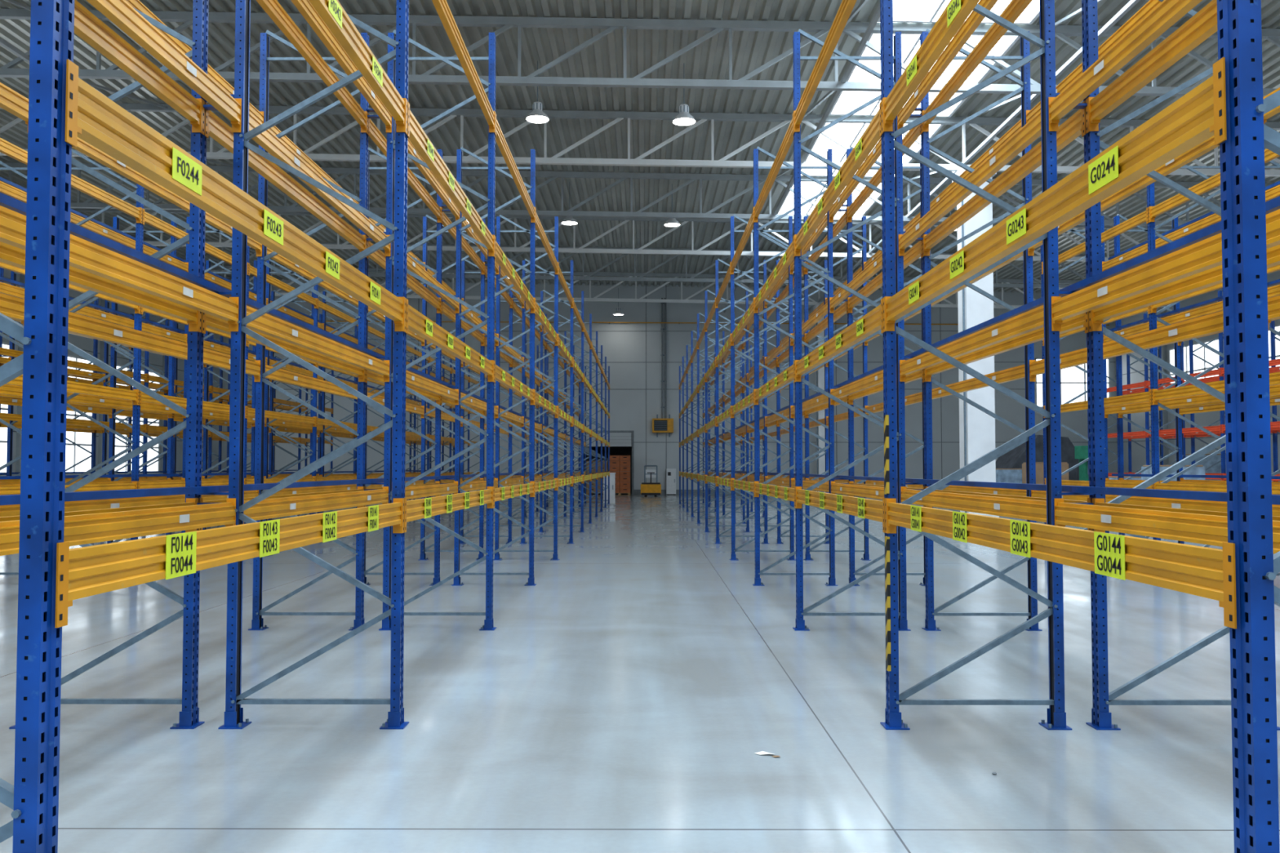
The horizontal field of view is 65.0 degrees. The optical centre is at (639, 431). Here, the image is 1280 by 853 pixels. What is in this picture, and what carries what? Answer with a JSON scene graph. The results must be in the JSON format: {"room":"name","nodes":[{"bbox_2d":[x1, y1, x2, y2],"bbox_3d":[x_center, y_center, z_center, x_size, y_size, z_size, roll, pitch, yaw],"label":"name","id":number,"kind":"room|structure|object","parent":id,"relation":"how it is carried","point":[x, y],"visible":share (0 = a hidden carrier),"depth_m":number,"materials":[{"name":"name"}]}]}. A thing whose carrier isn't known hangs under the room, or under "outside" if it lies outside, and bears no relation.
{"room":"warehouse","nodes":[
{"label":"warehouse","id":0,"kind":"room"},
{"bbox_2d":[2,268,209,475],"bbox_3d":[-24.943,-4.042,18.937,0.550,12.600,77.650,0,-2,0],"label":"wall","id":1,"kind":"structure","parent":0,"point":[85,344],"depth_m":46.11,"materials":[{"name":"grey paint"}]},
{"bbox_2d":[0,342,8,475],"bbox_3d":[-24.778,-0.954,37.164,0.080,5.180,4.880,0,-2,0],"label":"window","id":2,"kind":"structure","parent":1,"relation":"in","point":[4,408],"depth_m":39.11,"materials":[{"name":"white glass"}]},
{"bbox_2d":[65,355,93,475],"bbox_3d":[-24.752,-0.744,43.161,0.080,5.180,4.880,0,-2,0],"label":"window","id":3,"kind":"structure","parent":1,"relation":"in","point":[74,454],"depth_m":44.25,"materials":[{"name":"white glass"}]},
{"bbox_2d":[106,363,160,474],"bbox_3d":[-24.726,-0.535,49.157,0.080,5.180,4.880,0,-2,0],"label":"window","id":4,"kind":"structure","parent":1,"relation":"in","point":[120,446],"depth_m":49.77,"materials":[{"name":"white glass"}]},
{"bbox_2d":[0,0,1140,312],"bbox_3d":[-2.268,-9.019,19.086,23.390,1.784,77.500,0,-2,0],"label":"skylight","id":5,"kind":"structure","parent":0,"point":[1131,3],"depth_m":25.10,"materials":[{"name":"white glass"}]},
{"bbox_2d":[583,439,631,494],"bbox_3d":[-1.896,1.610,60.440,5.080,4.400,5.300,0,-2,0],"label":"wall","id":6,"kind":"structure","parent":0,"point":[614,451],"depth_m":62.99,"materials":[{"name":"concrete"}]},
{"bbox_2d":[71,208,1172,262],"bbox_3d":[1.180,-8.135,41.604,52.003,2.496,0.160,0,-2,0],"label":"roof truss","id":7,"kind":"object","parent":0,"point":[227,243],"depth_m":41.55,"materials":[{"name":"grey metal"}]},
{"bbox_2d":[0,162,1273,226],"bbox_3d":[1.154,-8.348,35.508,52.003,2.496,0.160,0,-2,0],"label":"roof truss","id":8,"kind":"object","parent":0,"point":[622,176],"depth_m":35.47,"materials":[{"name":"grey metal"}]},
{"bbox_2d":[0,494,1279,852],"bbox_3d":[1.082,2.403,18.673,52.000,0.300,77.500,0,-2,0],"label":"floor","id":9,"kind":"structure","parent":0,"point":[624,700],"depth_m":6.59,"materials":[{"name":"concrete"}]},
{"bbox_2d":[0,267,298,474],"bbox_3d":[-14.023,-0.660,21.147,1.130,5.995,37.150,0,-2,0],"label":"rack","id":10,"kind":"object","parent":9,"relation":"on","point":[129,387],"visible":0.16,"depth_m":28.47,"materials":[{"name":"metal"}]},
{"bbox_2d":[0,271,333,482],"bbox_3d":[-12.833,-0.660,21.142,1.310,5.995,37.150,0,-2,0],"label":"rack","id":11,"kind":"object","parent":9,"relation":"on","point":[12,419],"visible":0.29,"depth_m":24.88,"materials":[{"name":"metal"}]},
{"bbox_2d":[0,160,455,574],"bbox_3d":[-8.615,-0.596,22.973,1.130,5.995,40.850,0,-2,0],"label":"rack","id":12,"kind":"object","parent":9,"relation":"on","point":[112,411],"visible":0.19,"depth_m":21.03,"materials":[{"name":"metal"}]},
{"bbox_2d":[0,137,484,542],"bbox_3d":[-7.425,-0.596,22.967,1.310,5.995,40.850,0,-2,0],"label":"rack","id":13,"kind":"object","parent":9,"relation":"on","point":[135,399],"visible":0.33,"depth_m":16.43,"materials":[{"name":"orange metal"}]},
{"bbox_2d":[0,0,579,728],"bbox_3d":[-3.215,-0.597,22.949,1.130,5.995,40.850,0,-2,0],"label":"rack","id":14,"kind":"object","parent":9,"relation":"on","point":[204,122],"visible":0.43,"depth_m":8.25,"materials":[{"name":"metal"}]},
{"bbox_2d":[0,0,609,852],"bbox_3d":[-2.025,-0.597,22.944,1.310,5.995,40.850,0,-2,0],"label":"rack","id":15,"kind":"object","parent":9,"relation":"on","point":[64,108],"visible":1,"depth_m":5.99,"materials":[{"name":"metal"}]},
{"bbox_2d":[586,461,608,495],"bbox_3d":[-2.403,2.607,56.504,1.200,1.934,0.802,0,-2,0],"label":"crates","id":16,"kind":"object","parent":9,"relation":"on","point":[593,484],"visible":0.29,"depth_m":56.11,"materials":[{"name":"brown wood"}]},
{"bbox_2d":[603,472,615,503],"bbox_3d":[-1.356,2.484,44.492,0.540,1.340,0.750,0,-2,0],"label":"cabinet","id":17,"kind":"object","parent":9,"relation":"on","point":[612,475],"visible":0.64,"depth_m":44.14,"materials":[{"name":"metal"}]},
{"bbox_2d":[609,455,630,495],"bbox_3d":[-1.133,2.455,56.453,1.200,2.234,0.802,0,-2,0],"label":"crates","id":18,"kind":"object","parent":9,"relation":"on","point":[621,468],"visible":0.8,"depth_m":56.07,"materials":[{"name":"brown wood"}]},
{"bbox_2d":[640,465,661,496],"bbox_3d":[0.589,2.668,54.691,1.100,1.684,2.094,0,-2,0],"label":"truck","id":19,"kind":"object","parent":9,"relation":"on","point":[651,488],"visible":1,"depth_m":53.88,"materials":[{"name":"yellow metal"}]},
{"bbox_2d":[666,468,675,494],"bbox_3d":[1.775,2.846,57.133,0.550,1.500,0.390,0,-2,0],"label":"cabinet","id":20,"kind":"object","parent":9,"relation":"on","point":[670,473],"visible":1,"depth_m":56.97,"materials":[{"name":"white metal"}]},
{"bbox_2d":[755,751,780,757],"bbox_3d":[0.712,1.786,5.572,0.158,0.013,0.058,-1,-2,34],"label":"paper scrap","id":21,"kind":"object","parent":9,"relation":"on","point":[762,753],"visible":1,"depth_m":5.57,"materials":[{"name":"paper"}]},
{"bbox_2d":[813,303,828,492],"bbox_3d":[9.833,-1.646,53.548,0.980,10.227,0.980,0,-2,0],"label":"concrete column","id":22,"kind":"structure","parent":9,"relation":"on","point":[820,374],"depth_m":53.16,"materials":[{"name":"concrete"}]},
{"bbox_2d":[951,165,999,517],"bbox_3d":[9.726,-2.501,29.063,0.980,10.227,0.980,0,-2,0],"label":"concrete column","id":23,"kind":"structure","parent":9,"relation":"on","point":[976,427],"depth_m":28.68,"materials":[{"name":"concrete"}]},
{"bbox_2d":[678,0,1279,852],"bbox_3d":[2.225,-0.598,22.925,1.310,5.995,40.850,0,-2,0],"label":"rack","id":24,"kind":"object","parent":9,"relation":"on","point":[1229,106],"visible":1,"depth_m":5.93,"materials":[{"name":"blue metal"}]},
{"bbox_2d":[709,0,1279,730],"bbox_3d":[3.415,-0.598,22.920,1.130,5.995,40.850,0,-2,0],"label":"rack","id":25,"kind":"object","parent":9,"relation":"on","point":[1202,24],"visible":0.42,"depth_m":8.33,"materials":[{"name":"metal"}]},
{"bbox_2d":[995,468,1022,483],"bbox_3d":[13.054,2.063,35.293,1.200,1.540,0.800,0,-2,0],"label":"load","id":26,"kind":"object","parent":9,"relation":"on","point":[1002,475],"visible":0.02,"depth_m":34.93,"materials":[{"name":"grey plastic"}]},
{"bbox_2d":[995,435,1079,480],"bbox_3d":[16.483,1.603,41.883,3.199,2.879,2.430,0,-2,0],"label":"machine","id":27,"kind":"object","parent":9,"relation":"on","point":[1015,458],"visible":0.08,"depth_m":40.73,"materials":[{"name":"grey metal"}]},
{"bbox_2d":[1022,462,1068,484],"bbox_3d":[12.637,1.823,31.301,1.200,1.740,0.800,0,-2,0],"label":"load","id":28,"kind":"object","parent":9,"relation":"on","point":[1039,465],"visible":0.02,"depth_m":30.94,"materials":[{"name":"brown cardboard"}]},
{"bbox_2d":[1074,445,1088,480],"bbox_3d":[17.068,1.739,38.339,1.400,2.400,0.900,0,-2,0],"label":"press","id":29,"kind":"object","parent":9,"relation":"on","point":[1081,451],"visible":0.12,"depth_m":38.21,"materials":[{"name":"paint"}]},
{"bbox_2d":[1108,476,1141,479],"bbox_3d":[13.117,1.866,26.794,1.200,1.340,0.800,0,-2,0],"label":"load","id":30,"kind":"object","parent":9,"relation":"on","point":[1109,477],"visible":0.03,"depth_m":26.46,"materials":[{"name":"grey plastic"}]},
{"bbox_2d":[1040,148,1279,547],"bbox_3d":[7.568,-1.050,9.960,1.310,5.995,14.950,0,-2,0],"label":"rack","id":31,"kind":"object","parent":9,"relation":"on","point":[1155,399],"visible":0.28,"depth_m":14.02,"materials":[{"name":"metal"}]},
{"bbox_2d":[1141,465,1205,480],"bbox_3d":[12.906,1.629,24.302,1.200,1.640,0.800,0,-2,0],"label":"load","id":32,"kind":"object","parent":9,"relation":"on","point":[1198,469],"visible":0.04,"depth_m":23.95,"materials":[{"name":"grey plastic"}]},
{"bbox_2d":[1086,288,1279,480],"bbox_3d":[14.835,-0.600,22.870,1.130,5.995,18.650,0,-2,0],"label":"rack","id":33,"kind":"object","parent":9,"relation":"on","point":[1220,429],"visible":0.22,"depth_m":28.03,"materials":[{"name":"orange metal"}]},
{"bbox_2d":[1113,160,1279,575],"bbox_3d":[8.758,-1.051,9.955,1.130,5.995,14.950,0,-2,0],"label":"rack","id":34,"kind":"object","parent":9,"relation":"on","point":[1274,400],"visible":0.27,"depth_m":17.29,"materials":[{"name":"metal"}]},
{"bbox_2d":[1126,320,1279,481],"bbox_3d":[16.115,-0.600,22.865,1.130,5.995,18.650,0,-2,0],"label":"rack","id":35,"kind":"object","parent":9,"relation":"on","point":[1273,337],"visible":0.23,"depth_m":28.45,"materials":[{"name":"metal"}]},
{"bbox_2d":[1185,453,1226,480],"bbox_3d":[19.250,1.777,34.275,1.200,2.040,0.800,0,-2,0],"label":"load","id":36,"kind":"object","parent":9,"relation":"on","point":[1216,468],"visible":0.02,"depth_m":33.92,"materials":[{"name":"grey plastic"}]},
{"bbox_2d":[0,0,1279,293],"bbox_3d":[1.162,-9.896,19.102,52.160,1.286,77.500,0,-2,0],"label":"ceiling","id":37,"kind":"structure","parent":0,"point":[645,48],"depth_m":29.48,"materials":[{"name":"metal"}]},
{"bbox_2d":[525,60,549,123],"bbox_3d":[-2.581,-8.620,25.328,0.600,1.500,0.600,0,-2,0],"label":"lamp","id":38,"kind":"object","parent":37,"relation":"hanging from","point":[537,115],"visible":0.99,"depth_m":25.22,"materials":[{"name":"white metal"}]},
{"bbox_2d":[560,189,577,225],"bbox_3d":[-2.534,-8.243,36.121,0.600,1.500,0.600,0,-2,0],"label":"lamp","id":39,"kind":"object","parent":37,"relation":"hanging from","point":[568,220],"visible":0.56,"depth_m":36.02,"materials":[{"name":"white metal"}]},
{"bbox_2d":[613,288,623,315],"bbox_3d":[-1.206,-7.293,56.194,0.600,1.500,0.600,0,-2,0],"label":"lamp","id":40,"kind":"object","parent":37,"relation":"hanging from","point":[618,313],"visible":1,"depth_m":56.08,"materials":[{"name":"white metal"}]},
{"bbox_2d":[663,183,680,226],"bbox_3d":[1.156,-8.177,36.103,0.600,1.500,0.600,0,-2,0],"label":"lamp","id":41,"kind":"object","parent":37,"relation":"hanging from","point":[671,222],"visible":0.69,"depth_m":36.00,"materials":[{"name":"white metal"}]},
{"bbox_2d":[671,62,695,125],"bbox_3d":[1.109,-8.554,25.309,0.600,1.500,0.600,0,-2,0],"label":"lamp","id":42,"kind":"object","parent":37,"relation":"hanging from","point":[683,117],"visible":0.99,"depth_m":25.20,"materials":[{"name":"white metal"}]},
{"bbox_2d":[777,182,881,215],"bbox_3d":[7.267,-8.882,38.552,3.560,0.164,5.560,0,-2,0],"label":"skylight","id":43,"kind":"object","parent":37,"relation":"attached to","point":[809,189],"visible":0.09,"depth_m":38.34,"materials":[{"name":"white glass"}]},
{"bbox_2d":[800,122,942,177],"bbox_3d":[7.240,-9.095,32.456,3.560,0.164,5.560,0,-2,0],"label":"skylight","id":44,"kind":"object","parent":37,"relation":"attached to","point":[849,134],"visible":0.2,"depth_m":31.76,"materials":[{"name":"white glass"}]},
{"bbox_2d":[828,32,1020,116],"bbox_3d":[7.214,-9.308,26.360,3.560,0.164,5.560,0,-2,0],"label":"skylight","id":45,"kind":"object","parent":37,"relation":"attached to","point":[846,101],"visible":0.39,"depth_m":25.94,"materials":[{"name":"white glass"}]},
{"bbox_2d":[877,0,1039,24],"bbox_3d":[7.187,-9.521,20.263,3.560,0.164,5.560,0,-2,0],"label":"skylight","id":46,"kind":"object","parent":37,"relation":"attached to","point":[904,11],"visible":0.61,"depth_m":22.49,"materials":[{"name":"white glass"}]},
{"bbox_2d":[0,8,1279,96],"bbox_3d":[1.100,-8.774,23.316,52.003,2.496,0.160,0,-2,0],"label":"roof truss","id":47,"kind":"object","parent":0,"point":[1061,32],"depth_m":23.27,"materials":[{"name":"grey metal"}]},
{"bbox_2d":[0,102,1279,176],"bbox_3d":[1.127,-8.561,29.412,52.003,2.496,0.160,0,-2,0],"label":"roof truss","id":48,"kind":"object","parent":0,"point":[618,116],"depth_m":29.37,"materials":[{"name":"grey metal"}]},
{"bbox_2d":[204,265,1081,308],"bbox_3d":[1.233,-7.709,53.797,52.003,2.496,0.160,0,-2,0],"label":"roof truss","id":49,"kind":"object","parent":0,"point":[996,305],"depth_m":53.74,"materials":[{"name":"grey metal"}]},
{"bbox_2d":[211,277,1117,494],"bbox_3d":[1.252,-2.686,57.769,52.000,12.600,0.310,0,-2,0],"label":"wall","id":50,"kind":"structure","parent":0,"point":[632,351],"depth_m":57.61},
{"bbox_2d":[580,431,634,494],"bbox_3d":[-1.909,1.771,57.452,3.120,3.670,0.040,0,-2,0],"label":"door","id":51,"kind":"structure","parent":50,"relation":"in","point":[615,436],"depth_m":57.47,"materials":[{"name":"grey metal"}]},
{"bbox_2d":[652,414,673,437],"bbox_3d":[1.300,-0.351,57.275,1.200,1.300,0.535,0,-2,0],"label":"heater","id":52,"kind":"object","parent":50,"relation":"attached to","point":[659,425],"visible":1,"depth_m":57.03,"materials":[{"name":"yellow metal"}]},
{"bbox_2d":[661,297,666,418],"bbox_3d":[1.361,-4.222,57.615,0.320,6.940,0.124,0,-2,0],"label":"conduit","id":53,"kind":"object","parent":50,"relation":"attached to","point":[662,329],"visible":0.98,"depth_m":57.55,"materials":[{"name":"metal"}]},
{"bbox_2d":[325,320,1109,325],"bbox_3d":[1.250,-6.244,57.629,51.200,0.361,0.219,0,-2,0],"label":"gas pipe","id":54,"kind":"object","parent":50,"relation":"attached to","point":[331,321],"visible":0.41,"depth_m":57.54,"materials":[{"name":"metal"}]},
{"bbox_2d":[634,489,842,494],"bbox_3d":[13.456,3.453,57.326,27.590,0.300,0.060,0,-2,0],"label":"baseboard","id":55,"kind":"structure","parent":50,"relation":"attached to","point":[636,491],"depth_m":57.34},
{"bbox_2d":[1034,357,1110,408],"bbox_3d":[24.750,-2.796,57.465,4.280,2.880,0.080,0,-2,0],"label":"window","id":56,"kind":"structure","parent":50,"relation":"in","point":[1073,381],"depth_m":57.47,"materials":[{"name":"white glass"}]},
{"bbox_2d":[142,239,1215,291],"bbox_3d":[1.207,-7.922,47.701,52.003,2.496,0.160,0,-2,0],"label":"roof truss","id":57,"kind":"object","parent":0,"point":[640,278],"depth_m":47.64,"materials":[{"name":"grey metal"}]},
{"bbox_2d":[1115,270,1279,481],"bbox_3d":[27.106,-4.050,18.710,0.550,12.600,77.650,0,-2,0],"label":"wall","id":58,"kind":"structure","parent":0,"point":[1138,452],"depth_m":51.80,"materials":[{"name":"grey paint"}]},
{"bbox_2d":[1168,337,1224,383],"bbox_3d":[27.154,-2.991,49.016,0.080,2.680,4.880,0,-2,0],"label":"window","id":59,"kind":"structure","parent":58,"relation":"in","point":[1199,366],"depth_m":48.73,"materials":[{"name":"white glass"}]},
{"bbox_2d":[1268,324,1279,367],"bbox_3d":[27.127,-3.201,43.020,0.080,2.680,4.880,0,-2,0],"label":"window","id":60,"kind":"structure","parent":58,"relation":"in","point":[1277,326],"depth_m":42.78,"materials":[{"name":"white glass"}]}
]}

